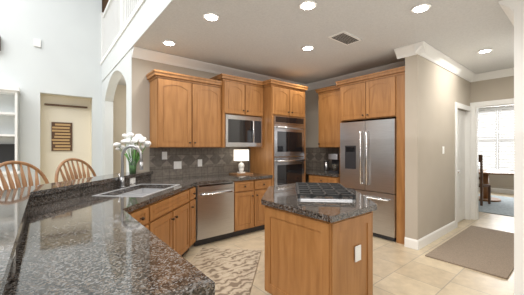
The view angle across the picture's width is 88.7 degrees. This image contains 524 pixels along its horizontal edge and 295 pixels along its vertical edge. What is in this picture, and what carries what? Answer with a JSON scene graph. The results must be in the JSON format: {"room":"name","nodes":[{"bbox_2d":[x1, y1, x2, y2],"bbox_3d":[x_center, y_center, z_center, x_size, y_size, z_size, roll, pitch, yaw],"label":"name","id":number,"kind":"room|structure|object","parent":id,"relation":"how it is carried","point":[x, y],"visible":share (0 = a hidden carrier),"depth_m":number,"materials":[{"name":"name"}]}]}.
{"room":"kitchen","nodes":[
{"label":"kitchen","id":0,"kind":"room"},
{"bbox_2d":[0,0,101,187],"bbox_3d":[-3.441,-1.730,-1.114,11.250,6.200,12.600,0,0,-39],"label":"wall","id":1,"kind":"structure","parent":0,"point":[61,65],"depth_m":5.24,"materials":[{"name":"white paint"}]},
{"bbox_2d":[34,38,40,46],"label":"thermostat","id":2,"kind":"object","parent":1,"relation":"attached to","point":[37,42],"depth_m":4.96,"materials":[{"name":"white plastic"}]},
{"bbox_2d":[51,122,71,150],"bbox_3d":[-4.058,-0.220,5.440,0.340,0.580,0.035,0,0,-39],"label":"art","id":3,"kind":"object","parent":1,"relation":"attached to","point":[61,136],"visible":1,"depth_m":5.42,"materials":[{"name":"brown wood"}]},
{"bbox_2d":[44,103,86,107],"bbox_3d":[-3.992,-0.848,5.478,0.710,0.035,0.060,0,0,-39],"label":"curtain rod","id":4,"kind":"object","parent":1,"relation":"attached to","point":[65,105],"visible":0.95,"depth_m":5.44,"materials":[{"name":"brown"}]},
{"bbox_2d":[132,47,307,90],"bbox_3d":[-0.384,-1.308,4.791,3.565,0.120,0.108,0,0,-39],"label":"crown molding","id":5,"kind":"structure","parent":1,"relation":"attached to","point":[140,53],"depth_m":4.23,"materials":[{"name":"white wood"}]},
{"bbox_2d":[404,187,513,249],"bbox_3d":[-0.467,1.304,2.323,19.198,0.130,8.798,0,0,-39],"label":"baseboard","id":6,"kind":"structure","parent":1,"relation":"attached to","point":[422,242],"depth_m":3.93,"materials":[{"name":"white wood"}]},
{"bbox_2d":[102,49,131,174],"bbox_3d":[-2.567,0.001,4.767,0.150,2.739,2.600,0,0,-39],"label":"wall","id":7,"kind":"structure","parent":0,"point":[123,67],"depth_m":5.27,"materials":[{"name":"white paint"}]},
{"bbox_2d":[100,0,172,81],"bbox_3d":[0.201,-1.580,1.205,0.029,0.420,11.620,0,0,-39],"label":"trim","id":8,"kind":"structure","parent":7,"relation":"attached to","point":[143,17],"depth_m":3.59,"materials":[{"name":"white paint"}]},
{"bbox_2d":[101,0,139,59],"bbox_3d":[-0.050,-2.305,1.619,0.140,1.030,10.580,0,0,-39],"label":"balcony railing","id":9,"kind":"object","parent":8,"relation":"on","point":[115,15],"visible":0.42,"depth_m":4.89,"materials":[{"name":"white"}]},
{"bbox_2d":[113,85,125,173],"bbox_3d":[-2.799,0.001,6.175,1.260,2.739,0.120,0,0,-39],"label":"wall","id":10,"kind":"structure","parent":0,"point":[119,115],"depth_m":5.83,"materials":[{"name":"beige paint"}]},
{"bbox_2d":[132,58,305,181],"bbox_3d":[-0.409,0.001,4.918,3.686,2.739,0.120,0,0,-39],"label":"wall","id":11,"kind":"structure","parent":0,"point":[141,69],"depth_m":3.82,"materials":[{"name":"beige paint"}]},
{"bbox_2d":[146,69,221,147],"bbox_3d":[-1.115,-0.517,4.015,1.080,1.035,0.388,0,0,-39],"label":"upper cabinet","id":12,"kind":"object","parent":11,"relation":"attached to","point":[185,111],"visible":1,"depth_m":3.82,"materials":[{"name":"brown wood"}]},
{"bbox_2d":[150,148,249,178],"bbox_3d":[-0.925,0.230,4.415,1.780,0.458,0.010,0,0,-39],"label":"tile backsplash","id":13,"kind":"structure","parent":11,"relation":"attached to","point":[216,161],"depth_m":4.28,"materials":[{"name":"grey tile"}]},
{"bbox_2d":[162,152,166,159],"bbox_3d":[-1.447,0.120,3.980,0.075,0.115,0.008,0,0,-39],"label":"electrical outlet plate","id":14,"kind":"object","parent":13,"relation":"attached to","point":[164,154],"depth_m":3.97,"materials":[{"name":"white plastic"}]},
{"bbox_2d":[174,161,181,168],"bbox_3d":[-1.291,0.270,4.105,0.120,0.115,0.010,0,0,-39],"label":"electrical outlet plate","id":15,"kind":"object","parent":13,"relation":"attached to","point":[177,164],"depth_m":4.10,"materials":[{"name":"white plastic"}]},
{"bbox_2d":[198,159,201,166],"bbox_3d":[-1.004,0.250,4.339,0.075,0.115,0.008,0,0,-39],"label":"electrical outlet plate","id":16,"kind":"object","parent":13,"relation":"attached to","point":[199,160],"depth_m":4.33,"materials":[{"name":"white plastic"}]},
{"bbox_2d":[209,73,262,147],"bbox_3d":[-0.418,-0.568,4.531,0.846,1.135,0.463,0,0,-39],"label":"upper cabinet","id":17,"kind":"object","parent":11,"relation":"attached to","point":[241,96],"visible":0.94,"depth_m":4.33,"materials":[{"name":"brown wood"}]},
{"bbox_2d":[225,114,261,146],"bbox_3d":[-0.397,-0.265,4.544,0.728,0.500,0.459,0,0,-39],"label":"microwave","id":18,"kind":"object","parent":17,"relation":"attached to","point":[243,131],"visible":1,"depth_m":4.38,"materials":[{"name":"silver metal"}]},
{"bbox_2d":[103,0,513,85],"bbox_3d":[4.400,-1.580,5.236,11.570,0.420,12.600,0,0,-39],"label":"ceiling","id":19,"kind":"structure","parent":0,"point":[271,38],"depth_m":3.25,"materials":[{"name":"white paint"}]},
{"bbox_2d":[162,40,175,45],"bbox_3d":[-1.211,-1.361,3.497,0.168,0.015,0.168,0,0,42],"label":"recessed light","id":20,"kind":"object","parent":19,"relation":"in","point":[166,42],"depth_m":3.49,"materials":[{"name":"white"}]},
{"bbox_2d":[203,12,218,20],"bbox_3d":[-0.530,-1.361,2.800,0.168,0.015,0.168,0,0,42],"label":"recessed light","id":21,"kind":"object","parent":19,"relation":"in","point":[209,16],"depth_m":2.78,"materials":[{"name":"white"}]},
{"bbox_2d":[299,0,316,9],"bbox_3d":[0.441,-1.361,2.570,0.168,0.015,0.168,0,0,42],"label":"recessed light","id":22,"kind":"object","parent":19,"relation":"in","point":[312,4],"depth_m":2.56,"materials":[{"name":"white"}]},
{"bbox_2d":[302,45,313,50],"bbox_3d":[0.628,-1.361,3.674,0.168,0.015,0.168,0,0,42],"label":"recessed light","id":23,"kind":"object","parent":19,"relation":"in","point":[308,47],"depth_m":3.64,"materials":[{"name":"white"}]},
{"bbox_2d":[328,31,361,44],"bbox_3d":[1.042,-1.361,3.353,0.400,0.015,0.220,0,0,-39],"label":"ceiling vent","id":24,"kind":"object","parent":19,"relation":"in","point":[344,37],"visible":0.98,"depth_m":3.33,"materials":[{"name":"white metal"}]},
{"bbox_2d":[411,3,430,12],"bbox_3d":[1.556,-1.361,2.624,0.168,0.015,0.168,0,0,24],"label":"recessed light","id":25,"kind":"object","parent":19,"relation":"in","point":[419,8],"depth_m":2.61,"materials":[{"name":"white"}]},
{"bbox_2d":[477,48,492,52],"bbox_3d":[3.149,-1.361,3.786,0.168,0.015,0.168,0,0,42],"label":"recessed light","id":26,"kind":"object","parent":19,"relation":"in","point":[489,49],"depth_m":3.75,"materials":[{"name":"white"}]},
{"bbox_2d":[306,85,334,182],"bbox_3d":[1.763,0.001,5.069,0.120,2.739,2.378,0,0,-39],"label":"wall","id":27,"kind":"structure","parent":0,"point":[311,118],"depth_m":5.82,"materials":[{"name":"beige paint"}]},
{"bbox_2d":[306,148,339,169],"bbox_3d":[1.367,0.230,5.451,0.010,0.458,1.261,0,0,-39],"label":"tile backsplash","id":28,"kind":"structure","parent":27,"relation":"attached to","point":[315,157],"depth_m":5.66,"materials":[{"name":"grey tile"}]},
{"bbox_2d":[315,85,339,147],"bbox_3d":[1.400,-0.568,5.107,0.388,1.135,0.685,0,0,-39],"label":"upper cabinet","id":29,"kind":"object","parent":27,"relation":"attached to","point":[328,117],"visible":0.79,"depth_m":5.03,"materials":[{"name":"brown wood"}]},
{"bbox_2d":[306,62,404,90],"bbox_3d":[1.711,-1.308,4.952,0.108,0.120,2.258,0,0,-39],"label":"crown molding","id":30,"kind":"structure","parent":27,"relation":"attached to","point":[328,82],"depth_m":5.00,"materials":[{"name":"white"}]},
{"bbox_2d":[182,191,513,294],"bbox_3d":[0.101,1.400,2.656,21.500,0.060,14.000,0,0,-39],"label":"floor","id":31,"kind":"structure","parent":0,"point":[399,269],"depth_m":3.01,"materials":[{"name":"tile"}]},
{"bbox_2d":[0,85,20,189],"bbox_3d":[-4.972,0.165,4.098,1.890,2.410,0.370,0,0,-39],"label":"built-in shelves","id":32,"kind":"object","parent":31,"relation":"on","point":[8,123],"visible":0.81,"depth_m":4.66,"materials":[{"name":"white wood"}]},
{"bbox_2d":[0,161,48,190],"bbox_3d":[-2.198,0.750,2.585,0.678,1.243,0.678,0,0,-39],"label":"bar stool","id":33,"kind":"object","parent":31,"relation":"on","point":[17,180],"visible":0.33,"depth_m":2.63,"materials":[{"name":"brown wood"}]},
{"bbox_2d":[54,158,95,182],"bbox_3d":[-2.106,0.750,3.269,0.678,1.243,0.678,0,0,-39],"label":"bar stool","id":34,"kind":"object","parent":31,"relation":"on","point":[61,164],"visible":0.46,"depth_m":3.27,"materials":[{"name":"brown wood"}]},
{"bbox_2d":[114,194,161,239],"bbox_3d":[-1.380,0.938,2.263,0.730,0.864,0.792,0,0,-39],"label":"base cabinet","id":35,"kind":"object","parent":31,"relation":"on","point":[150,216],"depth_m":2.43,"materials":[{"name":"brown wood"}]},
{"bbox_2d":[162,226,165,242],"bbox_3d":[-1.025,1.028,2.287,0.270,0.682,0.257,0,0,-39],"label":"base cabinet","id":36,"kind":"object","parent":31,"relation":"on","point":[163,227],"depth_m":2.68,"materials":[{"name":"brown wood"}]},
{"bbox_2d":[133,186,195,241],"bbox_3d":[-0.973,0.938,2.878,0.687,0.864,0.687,0,0,-39],"label":"base cabinet","id":37,"kind":"object","parent":31,"relation":"on","point":[182,204],"depth_m":3.10,"materials":[{"name":"brown wood"}]},
{"bbox_2d":[3,172,272,294],"bbox_3d":[-0.415,0.482,2.762,3.069,0.044,3.196,0,0,-39],"label":"countertop","id":38,"kind":"structure","parent":37,"relation":"on","point":[88,244],"depth_m":1.19,"materials":[{"name":"stone"}]},
{"bbox_2d":[118,145,142,186],"bbox_3d":[-1.517,0.214,3.090,0.236,0.489,0.217,0,0,-39],"label":"faucet","id":39,"kind":"object","parent":38,"relation":"on","point":[122,180],"visible":1,"depth_m":3.09,"materials":[{"name":"silver metal"}]},
{"bbox_2d":[93,184,179,196],"bbox_3d":[-1.311,0.568,2.924,0.510,0.224,0.840,0,0,6],"label":"sink basin","id":40,"kind":"object","parent":38,"relation":"in","point":[142,192],"visible":0.21,"depth_m":3.06,"materials":[{"name":"silver metal"}]},
{"bbox_2d":[229,172,252,174],"bbox_3d":[-0.355,0.449,4.602,0.340,0.021,0.240,0,0,-39],"label":"tray","id":41,"kind":"object","parent":38,"relation":"on","point":[246,173],"visible":0.86,"depth_m":4.51,"materials":[{"name":"brown wood"}]},
{"bbox_2d":[234,150,248,172],"bbox_3d":[-0.355,0.237,4.602,0.210,0.400,0.150,0,0,-39],"label":"table lamp","id":42,"kind":"object","parent":41,"relation":"on","point":[241,155],"visible":1,"depth_m":4.55,"materials":[{"name":"white ceramic"}]},
{"bbox_2d":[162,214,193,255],"bbox_3d":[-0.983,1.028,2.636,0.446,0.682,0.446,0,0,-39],"label":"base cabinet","id":43,"kind":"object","parent":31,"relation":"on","point":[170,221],"depth_m":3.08,"materials":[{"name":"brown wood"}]},
{"bbox_2d":[194,182,233,245],"bbox_3d":[-0.828,0.938,4.042,0.592,0.860,0.666,0,0,-39],"label":"dishwasher","id":44,"kind":"object","parent":31,"relation":"on","point":[214,212],"visible":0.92,"depth_m":3.80,"materials":[{"name":"silver metal"}]},
{"bbox_2d":[190,248,260,294],"bbox_3d":[-0.478,1.363,2.894,0.800,0.011,1.400,0,0,6],"label":"kitchen rug","id":45,"kind":"object","parent":31,"relation":"on","point":[229,271],"visible":0.78,"depth_m":3.03,"materials":[{"name":"beige fabric"}]},
{"bbox_2d":[231,178,270,236],"bbox_3d":[-0.306,0.938,4.469,0.746,0.864,0.658,0,0,-39],"label":"base cabinet","id":46,"kind":"object","parent":31,"relation":"on","point":[249,212],"visible":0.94,"depth_m":4.20,"materials":[{"name":"brown wood"}]},
{"bbox_2d":[250,79,307,185],"bbox_3d":[0.309,0.117,4.967,0.928,2.505,0.658,0,0,-39],"label":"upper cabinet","id":47,"kind":"object","parent":31,"relation":"on","point":[282,98],"visible":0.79,"depth_m":4.64,"materials":[{"name":"brown wood"}]},
{"bbox_2d":[274,115,304,185],"bbox_3d":[0.507,0.095,4.722,0.748,1.270,0.098,0,0,-39],"label":"double oven","id":48,"kind":"object","parent":47,"relation":"in","point":[289,140],"visible":0.92,"depth_m":4.71,"materials":[{"name":"silver metal"}]},
{"bbox_2d":[265,205,372,294],"bbox_3d":[0.504,0.938,2.668,1.118,0.865,1.268,0,0,-39],"label":"kitchen island","id":49,"kind":"object","parent":31,"relation":"on","point":[305,255],"visible":0.9,"depth_m":2.04,"materials":[{"name":"maple wood"},{"name":"granite"},{"name":"white plastic"}]},
{"bbox_2d":[261,183,376,222],"bbox_3d":[0.505,0.482,2.674,1.170,0.044,1.320,0,0,-39],"label":"island countertop","id":50,"kind":"structure","parent":49,"relation":"on","point":[283,197],"depth_m":2.16,"materials":[{"name":"stone"}]},
{"bbox_2d":[295,182,354,200],"bbox_3d":[0.598,0.432,2.710,0.500,0.053,0.780,0,0,6],"label":"cooktop","id":51,"kind":"object","parent":50,"relation":"in","point":[323,191],"visible":1,"depth_m":2.46,"materials":[{"name":"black metal"}]},
{"bbox_2d":[355,244,360,261],"bbox_3d":[0.727,0.800,2.026,0.075,0.115,0.008,0,0,-39],"label":"outlet","id":52,"kind":"object","parent":49,"relation":"attached to","point":[358,253],"visible":0.98,"depth_m":2.02,"materials":[{"name":"white plastic"}]},
{"bbox_2d":[309,174,339,182],"bbox_3d":[1.305,0.938,5.010,0.658,0.864,0.645,0,0,-39],"label":"base cabinet","id":53,"kind":"object","parent":31,"relation":"on","point":[320,179],"visible":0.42,"depth_m":4.82,"materials":[{"name":"brown wood"}]},
{"bbox_2d":[305,168,339,176],"bbox_3d":[1.123,0.482,5.254,0.616,0.044,1.260,0,0,-39],"label":"countertop","id":54,"kind":"structure","parent":53,"relation":"on","point":[317,172],"depth_m":4.93,"materials":[{"name":"stone"}]},
{"bbox_2d":[324,161,328,170],"bbox_3d":[1.265,0.364,5.271,0.104,0.190,0.101,0,0,-39],"label":"canister","id":55,"kind":"object","parent":54,"relation":"on","point":[326,165],"visible":0.96,"depth_m":5.23,"materials":[{"name":"silver metal"}]},
{"bbox_2d":[328,154,339,172],"bbox_3d":[1.379,0.289,5.003,0.180,0.339,0.220,0,0,-39],"label":"coffee maker","id":56,"kind":"object","parent":54,"relation":"on","point":[335,158],"visible":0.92,"depth_m":4.95,"materials":[{"name":"grey plastic"}]},
{"bbox_2d":[340,119,395,240],"bbox_3d":[1.817,0.471,4.365,0.642,1.773,0.917,0,0,-39],"label":"refrigerator","id":57,"kind":"object","parent":31,"relation":"on","point":[368,159],"visible":0.69,"depth_m":4.08,"materials":[{"name":"grey metal"}]},
{"bbox_2d":[335,66,404,243],"bbox_3d":[1.873,0.117,4.339,0.619,2.505,1.197,0,0,-39],"label":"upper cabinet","id":58,"kind":"object","parent":31,"relation":"on","point":[380,95],"visible":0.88,"depth_m":3.97,"materials":[{"name":"brown wood"}]},
{"bbox_2d":[425,225,513,278],"bbox_3d":[3.089,1.361,3.717,2.040,0.015,0.770,0,0,-39],"label":"rug","id":59,"kind":"object","parent":31,"relation":"on","point":[485,250],"visible":0.92,"depth_m":3.49,"materials":[{"name":"beige fabric"}]},
{"bbox_2d":[479,194,513,216],"bbox_3d":[6.267,1.363,5.847,2.700,0.011,3.600,0,0,-39],"label":"rug","id":60,"kind":"object","parent":31,"relation":"on","point":[505,206],"depth_m":6.17,"materials":[{"name":"grey fabric"}]},
{"bbox_2d":[479,155,490,205],"bbox_3d":[5.201,0.763,6.528,0.440,1.186,0.440,0,0,-29],"label":"chair","id":61,"kind":"object","parent":60,"relation":"on","point":[481,185],"visible":0.33,"depth_m":6.26,"materials":[{"name":"brown wood"}]},
{"bbox_2d":[479,169,513,201],"bbox_3d":[5.815,0.983,6.961,1.200,0.746,1.200,0,0,-39],"label":"table","id":62,"kind":"object","parent":60,"relation":"on","point":[486,173],"visible":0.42,"depth_m":6.82,"materials":[{"name":"brown wood"}]},
{"bbox_3d":[-1.158,0.875,2.162,1.421,0.990,3.194,0,0,-39],"label":"raised bar","id":63,"kind":"object","parent":31,"relation":"on","visible":0},
{"bbox_2d":[0,171,152,294],"bbox_3d":[-1.181,0.359,2.123,1.606,0.039,3.226,0,0,-39],"label":"raised bar","id":64,"kind":"object","parent":63,"relation":"on","point":[14,203],"visible":0.88,"depth_m":1.63,"materials":[{"name":"stone"}]},
{"bbox_2d":[113,133,150,172],"bbox_3d":[-1.712,0.069,3.544,0.415,0.540,0.363,0,0,-39],"label":"vase","id":65,"kind":"object","parent":64,"relation":"on","point":[133,160],"visible":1,"depth_m":3.52,"materials":[{"name":"white plant"}]},
{"bbox_2d":[28,174,150,207],"bbox_3d":[-1.101,0.420,2.209,1.308,0.078,3.192,0,0,-39],"label":"backsplash","id":66,"kind":"structure","parent":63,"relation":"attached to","point":[48,198],"depth_m":2.52,"materials":[{"name":"grey stone"}]},
{"bbox_2d":[13,177,134,257],"bbox_3d":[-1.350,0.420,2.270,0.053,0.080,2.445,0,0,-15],"label":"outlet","id":67,"kind":"object","parent":66,"relation":"attached to","point":[132,180],"visible":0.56,"depth_m":3.37,"materials":[{"name":"white plastic"}]},
{"bbox_2d":[405,54,469,239],"bbox_3d":[3.036,0.001,4.466,2.580,2.739,0.160,0,0,-39],"label":"wall","id":68,"kind":"structure","parent":0,"point":[434,92],"depth_m":3.86,"materials":[{"name":"beige paint"}]},
{"bbox_2d":[394,46,412,63],"bbox_3d":[2.108,-1.308,3.876,0.613,0.120,0.130,0,0,-39],"label":"crown molding","id":69,"kind":"structure","parent":68,"relation":"attached to","point":[402,52],"depth_m":3.69,"materials":[{"name":"white"}]},
{"bbox_2d":[411,41,475,81],"bbox_3d":[3.025,-1.308,4.297,2.568,0.120,0.129,0,0,-39],"label":"crown molding","id":70,"kind":"structure","parent":68,"relation":"attached to","point":[423,49],"depth_m":3.99,"materials":[{"name":"white wood"}]},
{"bbox_2d":[458,110,464,221],"bbox_3d":[3.617,0.336,4.877,0.716,2.044,0.122,0,0,-39],"label":"door","id":71,"kind":"structure","parent":68,"relation":"in","point":[461,165],"depth_m":4.97,"materials":[{"name":"white wood"}]},
{"bbox_2d":[455,102,471,227],"bbox_3d":[3.631,0.258,4.836,0.900,2.225,0.025,0,0,-39],"label":"trim","id":72,"kind":"structure","parent":68,"relation":"attached to","point":[468,114],"depth_m":5.08,"materials":[{"name":"white wood"}]},
{"bbox_2d":[470,76,513,106],"bbox_3d":[4.404,0.001,4.731,0.120,2.739,1.149,0,0,-39],"label":"wall","id":73,"kind":"structure","parent":0,"point":[493,89],"depth_m":4.88,"materials":[{"name":"beige paint"}]},
{"bbox_2d":[472,98,513,219],"bbox_3d":[4.367,0.258,4.758,0.145,2.225,1.070,0,0,-39],"label":"trim","id":74,"kind":"structure","parent":73,"relation":"attached to","point":[472,161],"depth_m":5.08,"materials":[{"name":"white wood"}]},
{"bbox_2d":[476,68,513,80],"bbox_3d":[4.280,-1.308,4.702,0.108,0.120,0.780,0,0,-39],"label":"crown molding","id":75,"kind":"structure","parent":73,"relation":"attached to","point":[508,72],"depth_m":4.81,"materials":[{"name":"white"}]},
{"bbox_2d":[479,105,513,189],"bbox_3d":[8.141,0.001,7.043,0.121,2.739,5.700,0,0,-39],"label":"wall","id":76,"kind":"structure","parent":0,"point":[502,181],"depth_m":8.07,"materials":[{"name":"beige paint"}]},
{"bbox_2d":[479,111,513,168],"bbox_3d":[7.595,-0.210,7.791,0.010,1.840,2.250,0,0,-39],"label":"window","id":77,"kind":"structure","parent":76,"relation":"in","point":[500,138],"depth_m":8.29,"materials":[{"name":"white glass"}]},
{"bbox_2d":[479,109,513,171],"bbox_3d":[7.549,-0.210,7.753,0.036,1.840,2.244,0,0,-39],"label":"window shutters","id":78,"kind":"object","parent":77,"relation":"attached to","point":[496,143],"visible":0.58,"depth_m":8.18,"materials":[{"name":"white wood"}]},
{"bbox_2d":[514,0,523,294],"bbox_3d":[3.414,0.001,1.124,0.120,2.739,3.450,0,0,-39],"label":"wall","id":79,"kind":"structure","parent":0,"point":[518,147],"depth_m":2.39,"materials":[{"name":"white paint"}]},
{"bbox_2d":[498,0,513,25],"bbox_3d":[3.429,-1.308,3.424,3.039,0.120,0.108,0,0,-39],"label":"crown molding","id":80,"kind":"structure","parent":79,"relation":"attached to","point":[507,6],"depth_m":2.50,"materials":[{"name":"white"}]}
]}

